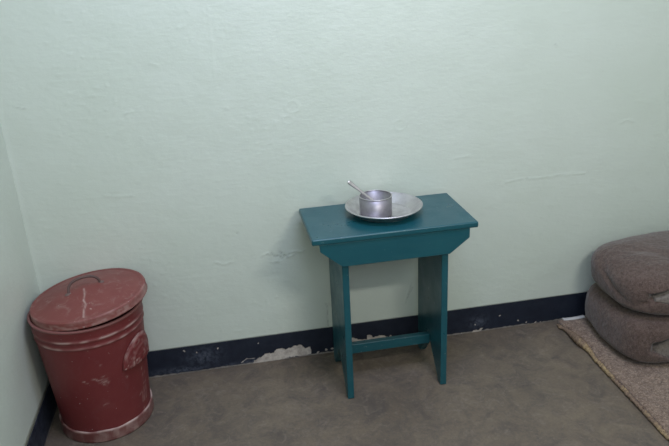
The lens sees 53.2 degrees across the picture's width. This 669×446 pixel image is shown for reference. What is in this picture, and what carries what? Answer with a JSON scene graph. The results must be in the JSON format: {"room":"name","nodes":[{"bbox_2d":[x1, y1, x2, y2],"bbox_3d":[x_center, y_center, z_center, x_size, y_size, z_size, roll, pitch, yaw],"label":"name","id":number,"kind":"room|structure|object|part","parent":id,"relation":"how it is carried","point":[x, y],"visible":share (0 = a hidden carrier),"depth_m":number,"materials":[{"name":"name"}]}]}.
{"room":"prison interior","nodes":[
{"label":"prison interior","id":0,"kind":"room"},
{"bbox_2d":[0,123,49,445],"bbox_3d":[-0.761,-0.209,0.488,0.123,2.402,2.620,-6,22,-9],"label":"wall","id":1,"kind":"structure","parent":0,"point":[24,381],"depth_m":1.80,"materials":[{"name":"paint"}]},
{"bbox_2d":[27,383,57,445],"bbox_3d":[-0.701,0.956,0.940,0.120,0.100,2.610,-6,22,-9],"label":"baseboard","id":2,"kind":"structure","parent":1,"relation":"attached to","point":[40,432],"depth_m":1.93,"materials":[{"name":"paint"}]},
{"bbox_2d":[0,0,668,351],"bbox_3d":[0.302,-0.829,1.933,2.590,2.402,0.123,-6,22,-9],"label":"wall","id":3,"kind":"structure","parent":0,"point":[181,145],"depth_m":2.03,"materials":[{"name":"paint"}]},
{"bbox_2d":[147,292,586,377],"bbox_3d":[0.365,0.334,2.390,2.580,0.100,0.122,-6,22,-9],"label":"baseboard","id":4,"kind":"structure","parent":3,"relation":"attached to","point":[181,360],"depth_m":2.27,"materials":[{"name":"paint"}]},
{"bbox_2d":[45,320,668,445],"bbox_3d":[0.612,0.900,1.186,2.590,0.102,2.620,-6,22,-9],"label":"floor","id":5,"kind":"structure","parent":0,"point":[530,384],"depth_m":2.02,"materials":[{"name":"concrete"}]},
{"bbox_2d":[27,268,153,442],"bbox_3d":[-0.689,0.364,1.949,0.321,0.462,0.329,16,28,40],"label":"dustbin","id":6,"kind":"object","parent":5,"relation":"on","point":[90,336],"visible":1,"depth_m":1.85,"materials":[{"name":"red metal"}]},
{"bbox_3d":[-0.704,0.169,1.871,0.095,0.042,0.016,-16,25,-30],"label":"lid handle","id":7,"kind":"part","parent":6,"relation":"part of","materials":[{"name":"metal"}]},
{"bbox_3d":[-0.694,0.203,1.890,0.320,0.067,0.321,-6,22,-9],"label":"lid","id":8,"kind":"part","parent":6,"relation":"part of","materials":[{"name":"red paint"}]},
{"bbox_3d":[-0.562,0.350,1.905,0.032,0.083,0.139,2,22,13],"label":"handle","id":9,"kind":"part","parent":6,"relation":"part of","materials":[{"name":"red paint"}]},
{"bbox_2d":[299,193,477,398],"bbox_3d":[0.162,0.228,2.075,0.480,0.543,0.268,-6,22,-9],"label":"side table","id":10,"kind":"object","parent":5,"relation":"on","point":[442,225],"visible":0.96,"depth_m":1.95,"materials":[{"name":"teal paint"}]},
{"bbox_3d":[0.018,0.252,2.055,0.020,0.525,0.234,-6,22,-9],"label":"leg","id":11,"kind":"part","parent":10,"relation":"part of","materials":[{"name":"teal paint"}]},
{"bbox_2d":[345,192,422,222],"bbox_3d":[0.147,-0.043,1.985,0.231,0.028,0.231,-6,22,-9],"label":"plate","id":12,"kind":"object","parent":10,"relation":"on","point":[404,205],"visible":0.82,"depth_m":2.00,"materials":[{"name":"metal"}]},
{"bbox_2d":[359,190,391,217],"bbox_3d":[0.121,-0.055,1.967,0.098,0.060,0.098,-6,22,-9],"label":"cup","id":13,"kind":"object","parent":12,"relation":"on","point":[381,206],"visible":0.91,"depth_m":1.94,"materials":[{"name":"metal"}]},
{"bbox_2d":[348,181,373,199],"bbox_3d":[0.097,-0.076,1.946,0.115,0.106,0.012,-6,22,-8],"label":"spoon","id":14,"kind":"object","parent":13,"relation":"in","point":[350,183],"visible":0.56,"depth_m":1.94,"materials":[{"name":"metal"}]},
{"bbox_3d":[0.307,0.220,2.101,0.020,0.525,0.234,-6,22,-9],"label":"leg","id":15,"kind":"part","parent":10,"relation":"part of","materials":[{"name":"teal paint"}]},
{"bbox_2d":[557,315,668,440],"bbox_3d":[1.343,0.628,1.605,0.806,0.030,1.832,-6,22,-9],"label":"mat","id":16,"kind":"object","parent":5,"relation":"on","point":[646,385],"visible":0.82,"depth_m":2.06,"materials":[{"name":"fabric"}]},
{"bbox_2d":[585,283,668,362],"bbox_3d":[1.215,0.281,2.251,0.702,0.169,0.391,-6,22,-9],"label":"folded blanket","id":17,"kind":"object","parent":16,"relation":"on","point":[639,336],"visible":0.76,"depth_m":2.08,"materials":[{"name":"brown fabric"}]},
{"bbox_2d":[591,230,668,314],"bbox_3d":[1.200,0.130,2.182,0.684,0.161,0.385,-6,22,-9],"label":"folded blanket","id":18,"kind":"object","parent":17,"relation":"on","point":[633,270],"visible":1,"depth_m":2.08,"materials":[{"name":"brown fabric"}]}
]}

